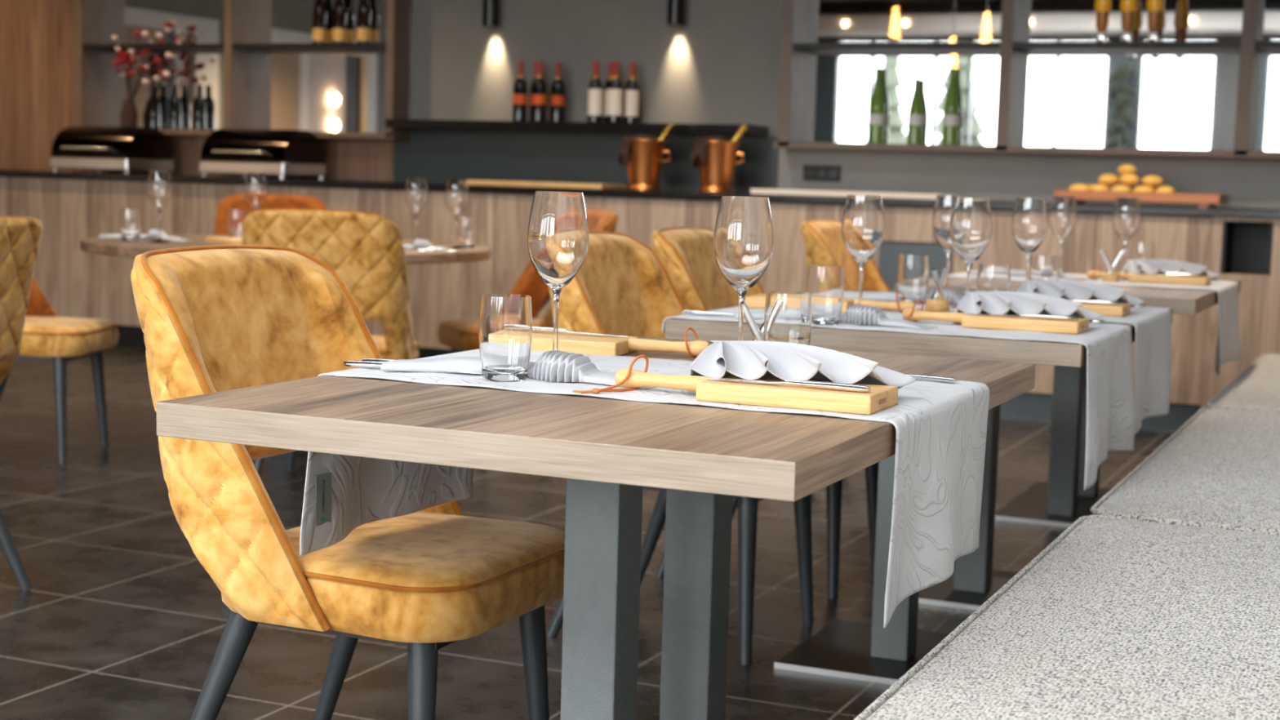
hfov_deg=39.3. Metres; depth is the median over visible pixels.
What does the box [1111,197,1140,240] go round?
bowl
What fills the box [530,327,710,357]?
serving board
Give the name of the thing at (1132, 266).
napkin
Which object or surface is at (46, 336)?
dining chair
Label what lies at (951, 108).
wine bottle
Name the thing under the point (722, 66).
wall
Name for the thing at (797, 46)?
shelf
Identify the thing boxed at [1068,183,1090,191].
bread roll
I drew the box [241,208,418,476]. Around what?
dining chair
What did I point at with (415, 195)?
bowl
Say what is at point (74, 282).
base cabinet
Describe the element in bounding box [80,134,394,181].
backsplash
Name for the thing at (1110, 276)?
stand
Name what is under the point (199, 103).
wine bottle
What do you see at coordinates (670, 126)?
bottle
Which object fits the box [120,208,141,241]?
tumbler
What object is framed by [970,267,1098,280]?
napkin
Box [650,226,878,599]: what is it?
dining chair
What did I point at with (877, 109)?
wine bottle
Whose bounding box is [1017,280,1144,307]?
napkin
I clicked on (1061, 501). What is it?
dining table
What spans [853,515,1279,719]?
bench cushion
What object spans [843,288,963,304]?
napkin
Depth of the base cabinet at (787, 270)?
8.21 m
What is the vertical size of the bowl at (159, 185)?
0.140 m
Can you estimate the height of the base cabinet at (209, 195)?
0.920 m
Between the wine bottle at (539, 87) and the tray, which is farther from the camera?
the wine bottle at (539, 87)
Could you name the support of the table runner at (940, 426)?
on the dining table at (606, 450)
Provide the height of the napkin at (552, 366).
0.039 m
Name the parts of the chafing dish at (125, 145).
lid handle, roll lid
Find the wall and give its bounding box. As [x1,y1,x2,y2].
[0,0,1279,209]
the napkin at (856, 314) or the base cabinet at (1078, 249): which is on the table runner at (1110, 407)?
the napkin at (856, 314)
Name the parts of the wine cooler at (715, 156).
ring handle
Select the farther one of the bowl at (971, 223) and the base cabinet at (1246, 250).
the base cabinet at (1246, 250)
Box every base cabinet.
[0,175,31,216]
[25,177,110,319]
[107,179,201,349]
[195,182,298,235]
[287,185,395,335]
[382,188,496,358]
[492,192,602,319]
[600,195,719,249]
[717,200,841,293]
[840,204,966,292]
[966,208,1102,422]
[1094,213,1213,432]
[1200,216,1279,408]
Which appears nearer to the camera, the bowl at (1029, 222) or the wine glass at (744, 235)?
the wine glass at (744, 235)
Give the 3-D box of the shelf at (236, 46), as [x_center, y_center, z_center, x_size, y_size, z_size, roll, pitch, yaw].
[-1.753,-1.700,9.736,0.995,0.028,0.178,4,6,24]
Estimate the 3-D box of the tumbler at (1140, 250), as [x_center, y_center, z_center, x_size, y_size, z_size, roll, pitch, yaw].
[1.694,-0.339,6.046,0.074,0.117,0.074,-2,7,-33]
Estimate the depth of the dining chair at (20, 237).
4.10 m
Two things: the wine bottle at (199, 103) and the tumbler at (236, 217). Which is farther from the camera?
the wine bottle at (199, 103)
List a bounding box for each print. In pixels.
[321,480,324,512]
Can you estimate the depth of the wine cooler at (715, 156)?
8.52 m
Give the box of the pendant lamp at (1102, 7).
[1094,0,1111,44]
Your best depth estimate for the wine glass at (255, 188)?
7.01 m
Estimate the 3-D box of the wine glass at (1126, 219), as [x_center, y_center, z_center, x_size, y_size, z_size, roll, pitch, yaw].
[1.597,-0.402,5.897,0.090,0.260,0.090,0,6,-12]
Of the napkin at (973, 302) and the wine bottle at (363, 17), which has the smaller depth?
the napkin at (973, 302)
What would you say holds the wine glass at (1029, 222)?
on the table runner at (1152, 326)
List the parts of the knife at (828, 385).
blade, handle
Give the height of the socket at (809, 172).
0.044 m
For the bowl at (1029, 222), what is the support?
on the wine glass at (1029, 222)
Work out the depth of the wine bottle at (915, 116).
8.46 m
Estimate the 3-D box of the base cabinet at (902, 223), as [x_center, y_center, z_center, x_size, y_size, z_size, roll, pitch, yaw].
[1.274,-0.250,8.285,0.590,0.920,0.595,4,6,24]
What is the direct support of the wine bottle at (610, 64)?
on the wall ledge
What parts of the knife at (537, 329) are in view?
handle, blade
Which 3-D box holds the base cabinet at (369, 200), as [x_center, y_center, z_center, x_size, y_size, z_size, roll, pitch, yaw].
[-1.456,-0.451,9.488,0.590,0.920,0.580,4,6,24]
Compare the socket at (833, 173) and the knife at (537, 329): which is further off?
the socket at (833, 173)
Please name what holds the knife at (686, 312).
on the table runner at (1110, 407)
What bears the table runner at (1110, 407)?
on the dining table at (873, 652)
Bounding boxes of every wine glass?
[146,170,172,242]
[244,173,267,210]
[404,177,427,244]
[444,178,468,248]
[526,191,589,350]
[713,195,773,340]
[840,194,884,305]
[931,195,965,288]
[949,197,991,291]
[1011,197,1048,280]
[1048,195,1076,267]
[1111,197,1140,268]
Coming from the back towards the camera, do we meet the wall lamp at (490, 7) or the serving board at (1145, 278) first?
the wall lamp at (490, 7)
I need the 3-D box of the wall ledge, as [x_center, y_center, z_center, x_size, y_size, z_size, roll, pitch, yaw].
[-0.354,-1.187,9.134,2.050,0.045,0.248,4,6,24]
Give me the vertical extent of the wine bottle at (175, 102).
0.255 m
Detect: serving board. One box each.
[204,236,241,244]
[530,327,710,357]
[573,354,897,414]
[745,291,933,313]
[902,299,1088,334]
[949,302,1131,316]
[1073,264,1210,285]
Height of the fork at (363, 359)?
0.008 m
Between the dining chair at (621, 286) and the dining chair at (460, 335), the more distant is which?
the dining chair at (460, 335)
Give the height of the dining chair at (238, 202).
0.897 m
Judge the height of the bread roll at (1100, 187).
0.052 m
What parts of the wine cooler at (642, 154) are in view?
ring handle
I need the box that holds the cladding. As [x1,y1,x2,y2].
[0,0,80,171]
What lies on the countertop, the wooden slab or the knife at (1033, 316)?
the wooden slab
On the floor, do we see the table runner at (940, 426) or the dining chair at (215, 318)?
the dining chair at (215, 318)
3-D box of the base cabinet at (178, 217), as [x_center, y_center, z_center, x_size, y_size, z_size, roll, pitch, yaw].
[-2.526,-0.529,9.955,0.590,0.920,0.580,4,6,24]
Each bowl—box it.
[146,170,172,208]
[404,177,427,213]
[444,178,468,216]
[526,191,589,288]
[713,195,773,291]
[840,194,884,262]
[931,195,965,251]
[949,197,991,262]
[1011,197,1048,253]
[1048,195,1076,239]
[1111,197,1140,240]
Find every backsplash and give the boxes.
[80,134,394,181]
[393,129,779,192]
[777,148,1279,208]
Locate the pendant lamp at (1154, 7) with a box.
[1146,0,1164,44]
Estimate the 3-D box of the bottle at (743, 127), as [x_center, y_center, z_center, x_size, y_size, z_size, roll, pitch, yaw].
[0.422,-1.011,8.559,0.192,0.239,0.064,4,6,24]
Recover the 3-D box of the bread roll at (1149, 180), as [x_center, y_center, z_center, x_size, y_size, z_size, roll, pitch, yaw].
[2.216,-0.774,7.751,0.094,0.052,0.081,2,6,-1]
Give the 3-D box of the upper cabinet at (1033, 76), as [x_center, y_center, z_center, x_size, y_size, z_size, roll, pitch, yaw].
[2.105,-1.835,8.010,3.058,1.825,0.196,4,6,24]
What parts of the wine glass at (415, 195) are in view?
stem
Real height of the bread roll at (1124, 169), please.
0.052 m
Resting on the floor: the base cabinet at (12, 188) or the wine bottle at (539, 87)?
the base cabinet at (12, 188)
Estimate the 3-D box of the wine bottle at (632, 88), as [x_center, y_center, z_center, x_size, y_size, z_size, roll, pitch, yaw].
[-0.041,-1.340,8.998,0.074,0.303,0.074,4,6,24]
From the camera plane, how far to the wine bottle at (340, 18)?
9.69 m
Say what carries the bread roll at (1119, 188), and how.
on the tray
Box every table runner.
[299,349,989,627]
[661,306,1134,490]
[843,291,1171,435]
[945,270,1239,379]
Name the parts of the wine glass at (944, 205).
stem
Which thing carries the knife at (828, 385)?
on the serving board at (879, 397)
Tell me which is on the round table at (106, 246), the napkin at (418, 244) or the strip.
the napkin at (418, 244)
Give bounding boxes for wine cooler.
[617,133,671,191]
[688,135,743,192]
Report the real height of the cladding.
2.045 m
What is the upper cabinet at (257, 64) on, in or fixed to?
attached to the wall
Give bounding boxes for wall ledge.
[385,119,768,135]
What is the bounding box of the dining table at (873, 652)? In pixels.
[664,289,1173,686]
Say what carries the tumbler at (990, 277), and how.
on the dining table at (873, 652)
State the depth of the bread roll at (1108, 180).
7.79 m
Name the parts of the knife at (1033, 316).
blade, handle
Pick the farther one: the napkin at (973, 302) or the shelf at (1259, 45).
the shelf at (1259, 45)
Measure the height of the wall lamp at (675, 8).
0.420 m
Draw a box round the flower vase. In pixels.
[111,20,182,126]
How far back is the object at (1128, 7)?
7.65 m
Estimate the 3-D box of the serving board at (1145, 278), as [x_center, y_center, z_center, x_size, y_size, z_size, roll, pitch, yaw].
[1.579,-0.270,5.636,0.401,0.049,0.155,4,6,24]
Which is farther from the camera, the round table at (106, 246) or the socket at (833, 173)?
the socket at (833, 173)
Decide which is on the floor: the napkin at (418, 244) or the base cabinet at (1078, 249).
the base cabinet at (1078, 249)
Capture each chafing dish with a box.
[49,125,173,174]
[199,128,325,179]
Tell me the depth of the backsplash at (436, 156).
9.29 m
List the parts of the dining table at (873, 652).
plate, post, plate, post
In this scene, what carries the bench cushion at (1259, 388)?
on the bench
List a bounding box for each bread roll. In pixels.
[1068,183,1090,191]
[1089,183,1109,191]
[1097,173,1119,186]
[1110,184,1131,191]
[1117,164,1136,175]
[1119,173,1139,186]
[1132,185,1155,192]
[1141,175,1163,186]
[1155,186,1175,193]
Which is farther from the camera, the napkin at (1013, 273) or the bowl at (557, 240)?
the napkin at (1013, 273)
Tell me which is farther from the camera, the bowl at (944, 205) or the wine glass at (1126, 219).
the wine glass at (1126, 219)
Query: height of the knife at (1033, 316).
0.010 m
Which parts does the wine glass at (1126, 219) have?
stem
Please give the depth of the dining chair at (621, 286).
4.09 m
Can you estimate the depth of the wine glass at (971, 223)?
3.82 m
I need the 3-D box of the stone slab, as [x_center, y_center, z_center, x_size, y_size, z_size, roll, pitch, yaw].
[0.992,-0.771,8.328,0.910,0.025,0.300,4,6,24]
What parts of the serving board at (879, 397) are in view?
leather cord, handle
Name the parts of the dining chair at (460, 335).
seat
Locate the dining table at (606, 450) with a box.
[156,335,1035,719]
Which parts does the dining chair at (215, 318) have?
leg, leg, seat, seat, leg, leg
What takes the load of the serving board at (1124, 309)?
on the table runner at (1152, 326)
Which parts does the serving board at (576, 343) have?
handle, leather cord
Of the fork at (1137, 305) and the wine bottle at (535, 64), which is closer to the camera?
the fork at (1137, 305)
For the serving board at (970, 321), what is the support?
on the table runner at (1110, 407)
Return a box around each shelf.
[82,43,223,51]
[231,42,386,51]
[792,42,999,51]
[1012,41,1240,51]
[1254,40,1279,50]
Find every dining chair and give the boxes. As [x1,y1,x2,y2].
[0,216,43,590]
[0,276,119,464]
[130,244,564,719]
[213,193,327,235]
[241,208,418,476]
[437,208,618,353]
[546,231,813,665]
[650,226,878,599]
[800,218,891,292]
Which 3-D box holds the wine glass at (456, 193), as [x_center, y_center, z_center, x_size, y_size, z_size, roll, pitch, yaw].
[-0.690,-0.549,6.734,0.090,0.260,0.090,-3,7,-35]
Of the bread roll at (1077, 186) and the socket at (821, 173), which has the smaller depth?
the bread roll at (1077, 186)
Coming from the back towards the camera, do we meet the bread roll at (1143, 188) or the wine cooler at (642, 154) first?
the wine cooler at (642, 154)
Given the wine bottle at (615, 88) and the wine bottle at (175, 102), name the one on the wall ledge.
the wine bottle at (615, 88)
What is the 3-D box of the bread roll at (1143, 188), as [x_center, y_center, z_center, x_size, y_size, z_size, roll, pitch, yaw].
[2.168,-0.726,7.711,0.101,0.052,0.081,0,6,-20]
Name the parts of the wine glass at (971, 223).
stem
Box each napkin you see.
[98,229,188,240]
[380,350,655,389]
[402,239,454,250]
[688,340,916,389]
[734,304,937,329]
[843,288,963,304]
[954,291,1103,322]
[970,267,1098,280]
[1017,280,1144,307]
[1120,259,1219,279]
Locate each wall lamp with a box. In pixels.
[482,0,499,26]
[666,0,684,25]
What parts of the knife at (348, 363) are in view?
handle, blade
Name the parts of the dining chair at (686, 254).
leg, leg, leg, leg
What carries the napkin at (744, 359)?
on the table runner at (940, 426)
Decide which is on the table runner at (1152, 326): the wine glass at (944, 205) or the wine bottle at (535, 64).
the wine glass at (944, 205)
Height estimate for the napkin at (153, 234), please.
0.039 m
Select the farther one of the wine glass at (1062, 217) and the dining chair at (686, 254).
the wine glass at (1062, 217)
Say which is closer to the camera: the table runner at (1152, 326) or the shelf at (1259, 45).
the table runner at (1152, 326)
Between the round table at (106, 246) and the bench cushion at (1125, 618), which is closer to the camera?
the bench cushion at (1125, 618)
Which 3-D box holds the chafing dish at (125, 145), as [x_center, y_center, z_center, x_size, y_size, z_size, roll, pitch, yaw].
[-2.965,-1.176,10.030,0.540,0.261,0.433,4,6,24]
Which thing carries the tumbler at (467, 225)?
on the round table at (106, 246)
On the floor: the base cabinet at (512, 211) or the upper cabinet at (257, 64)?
the base cabinet at (512, 211)
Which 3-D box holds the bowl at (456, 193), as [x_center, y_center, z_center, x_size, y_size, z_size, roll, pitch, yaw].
[-0.688,-0.609,6.728,0.090,0.140,0.090,-3,7,-35]
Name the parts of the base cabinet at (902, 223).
trim, appliance panel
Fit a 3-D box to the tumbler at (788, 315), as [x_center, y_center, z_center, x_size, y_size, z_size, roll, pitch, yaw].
[0.229,-0.046,2.781,0.074,0.117,0.074,-2,7,-33]
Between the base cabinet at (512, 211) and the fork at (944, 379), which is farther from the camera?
the base cabinet at (512, 211)
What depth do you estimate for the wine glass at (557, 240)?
2.56 m
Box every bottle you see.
[147,84,160,128]
[168,84,182,128]
[192,84,205,129]
[312,0,326,43]
[332,0,346,43]
[356,0,370,43]
[512,61,527,120]
[528,62,537,121]
[531,61,546,121]
[550,62,564,121]
[587,61,602,122]
[603,62,613,122]
[607,61,622,122]
[623,62,639,123]
[656,121,675,140]
[728,123,747,142]
[867,67,884,143]
[906,78,924,144]
[942,67,959,145]
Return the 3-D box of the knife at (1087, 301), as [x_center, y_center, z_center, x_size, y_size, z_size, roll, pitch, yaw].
[0.997,-0.136,4.121,0.222,0.010,0.020,4,6,22]
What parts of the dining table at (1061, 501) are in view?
plate, post, post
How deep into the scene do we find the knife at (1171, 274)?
5.56 m
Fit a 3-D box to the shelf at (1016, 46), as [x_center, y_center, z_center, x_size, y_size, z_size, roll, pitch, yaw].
[2.179,-1.402,8.017,0.990,0.028,0.178,4,6,24]
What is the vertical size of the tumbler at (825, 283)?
0.117 m
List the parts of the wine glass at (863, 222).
stem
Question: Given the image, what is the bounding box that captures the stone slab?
[750,188,957,199]
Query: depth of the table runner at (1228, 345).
5.57 m
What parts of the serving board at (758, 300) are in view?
handle, leather cord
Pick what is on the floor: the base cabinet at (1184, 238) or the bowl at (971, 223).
the base cabinet at (1184, 238)
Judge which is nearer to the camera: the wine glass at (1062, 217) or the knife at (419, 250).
the wine glass at (1062, 217)
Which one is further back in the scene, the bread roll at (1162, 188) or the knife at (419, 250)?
the bread roll at (1162, 188)
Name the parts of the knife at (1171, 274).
blade, handle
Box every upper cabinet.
[75,0,414,139]
[773,0,1279,159]
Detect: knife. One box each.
[343,360,482,373]
[417,248,475,252]
[532,326,628,337]
[681,310,735,316]
[706,377,871,391]
[967,313,1077,320]
[1071,299,1123,305]
[1134,273,1204,277]
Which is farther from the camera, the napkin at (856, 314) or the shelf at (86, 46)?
the shelf at (86, 46)
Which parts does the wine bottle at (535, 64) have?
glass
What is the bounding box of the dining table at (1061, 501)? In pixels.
[894,269,1241,528]
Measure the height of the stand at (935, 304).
0.099 m
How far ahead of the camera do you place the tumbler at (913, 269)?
4.27 m
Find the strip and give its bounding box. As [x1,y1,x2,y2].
[802,164,840,181]
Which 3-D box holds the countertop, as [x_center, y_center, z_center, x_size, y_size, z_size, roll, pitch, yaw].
[-0.981,-0.891,9.237,9.500,0.030,0.620,4,6,24]
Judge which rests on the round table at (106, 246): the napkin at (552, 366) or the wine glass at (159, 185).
the wine glass at (159, 185)
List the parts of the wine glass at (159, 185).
stem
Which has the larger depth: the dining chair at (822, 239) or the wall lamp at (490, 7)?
the wall lamp at (490, 7)
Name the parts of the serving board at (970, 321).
leather cord, handle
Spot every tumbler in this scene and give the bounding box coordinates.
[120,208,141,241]
[227,208,246,237]
[457,216,476,247]
[478,293,532,382]
[763,290,812,345]
[806,265,844,324]
[897,253,928,304]
[976,263,1010,291]
[1028,254,1058,279]
[1130,241,1153,259]
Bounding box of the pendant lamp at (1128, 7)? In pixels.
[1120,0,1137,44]
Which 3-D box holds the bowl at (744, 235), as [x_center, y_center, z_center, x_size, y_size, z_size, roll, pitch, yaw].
[0.154,-0.172,2.661,0.090,0.140,0.090,4,6,24]
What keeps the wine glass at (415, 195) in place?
on the round table at (106, 246)
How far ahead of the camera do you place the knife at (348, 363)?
2.57 m
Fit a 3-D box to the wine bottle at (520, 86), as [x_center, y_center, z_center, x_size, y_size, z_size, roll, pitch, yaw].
[-0.612,-1.372,9.150,0.074,0.303,0.074,4,6,24]
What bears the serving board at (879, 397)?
on the table runner at (940, 426)
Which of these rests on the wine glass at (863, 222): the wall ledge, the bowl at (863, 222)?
the bowl at (863, 222)
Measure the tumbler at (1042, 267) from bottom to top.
0.117 m
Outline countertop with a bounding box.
[0,169,1279,218]
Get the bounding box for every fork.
[362,358,395,362]
[902,373,956,382]
[1090,319,1104,323]
[1133,304,1146,307]
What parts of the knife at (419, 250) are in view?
handle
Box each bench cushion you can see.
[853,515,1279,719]
[1090,406,1279,532]
[1206,353,1279,411]
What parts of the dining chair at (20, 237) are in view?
leg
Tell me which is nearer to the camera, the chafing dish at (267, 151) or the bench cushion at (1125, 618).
the bench cushion at (1125, 618)
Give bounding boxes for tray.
[1053,189,1228,208]
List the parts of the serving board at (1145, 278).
leather cord, handle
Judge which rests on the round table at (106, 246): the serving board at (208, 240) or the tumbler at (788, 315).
the serving board at (208, 240)
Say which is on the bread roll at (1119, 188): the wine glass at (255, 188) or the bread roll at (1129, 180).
the bread roll at (1129, 180)
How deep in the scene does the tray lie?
7.61 m
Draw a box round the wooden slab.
[466,179,626,189]
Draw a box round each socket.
[804,168,813,177]
[817,168,826,177]
[828,168,837,177]
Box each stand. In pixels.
[736,300,764,341]
[925,266,950,311]
[1100,249,1124,281]
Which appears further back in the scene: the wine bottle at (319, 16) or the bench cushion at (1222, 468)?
the wine bottle at (319, 16)
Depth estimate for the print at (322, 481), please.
2.53 m
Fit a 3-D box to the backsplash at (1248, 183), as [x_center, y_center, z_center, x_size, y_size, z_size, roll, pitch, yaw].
[2.176,-0.828,8.163,3.260,0.235,0.028,4,6,24]
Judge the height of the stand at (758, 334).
0.099 m
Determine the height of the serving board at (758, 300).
0.049 m
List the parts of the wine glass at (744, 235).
stem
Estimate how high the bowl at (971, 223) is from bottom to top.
0.140 m
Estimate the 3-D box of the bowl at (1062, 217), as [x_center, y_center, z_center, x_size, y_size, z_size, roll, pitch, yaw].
[1.374,-0.462,5.825,0.090,0.140,0.090,4,6,19]
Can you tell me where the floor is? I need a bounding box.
[0,346,1178,719]
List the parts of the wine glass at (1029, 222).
stem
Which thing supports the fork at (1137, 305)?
on the table runner at (1152, 326)
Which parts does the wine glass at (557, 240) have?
stem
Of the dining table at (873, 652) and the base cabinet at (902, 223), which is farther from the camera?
the base cabinet at (902, 223)
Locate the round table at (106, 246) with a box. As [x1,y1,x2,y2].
[80,234,491,264]
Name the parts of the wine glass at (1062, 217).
stem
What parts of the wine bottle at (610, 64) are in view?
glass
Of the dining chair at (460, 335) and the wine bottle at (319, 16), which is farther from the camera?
the wine bottle at (319, 16)
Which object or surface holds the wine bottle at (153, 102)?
on the upper cabinet at (257, 64)
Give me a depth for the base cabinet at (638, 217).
8.47 m
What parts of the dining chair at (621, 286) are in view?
leg, leg, seat, leg, leg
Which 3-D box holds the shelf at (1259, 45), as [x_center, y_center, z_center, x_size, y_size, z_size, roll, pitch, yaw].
[3.061,-1.338,7.631,0.830,0.028,0.178,4,6,24]
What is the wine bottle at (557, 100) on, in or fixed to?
on the wall ledge
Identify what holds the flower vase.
on the upper cabinet at (257, 64)
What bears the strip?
attached to the backsplash at (1248, 183)
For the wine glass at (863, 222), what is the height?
0.260 m
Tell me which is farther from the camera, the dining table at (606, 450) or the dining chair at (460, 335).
the dining chair at (460, 335)
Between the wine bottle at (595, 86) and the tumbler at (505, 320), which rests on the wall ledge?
the wine bottle at (595, 86)
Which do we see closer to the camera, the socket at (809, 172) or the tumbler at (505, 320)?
the tumbler at (505, 320)
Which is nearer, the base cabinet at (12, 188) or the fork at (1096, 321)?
the fork at (1096, 321)
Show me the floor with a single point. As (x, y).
(120, 618)
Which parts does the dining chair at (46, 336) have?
leg, seat, leg, seat, leg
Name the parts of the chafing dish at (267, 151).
lid handle, roll lid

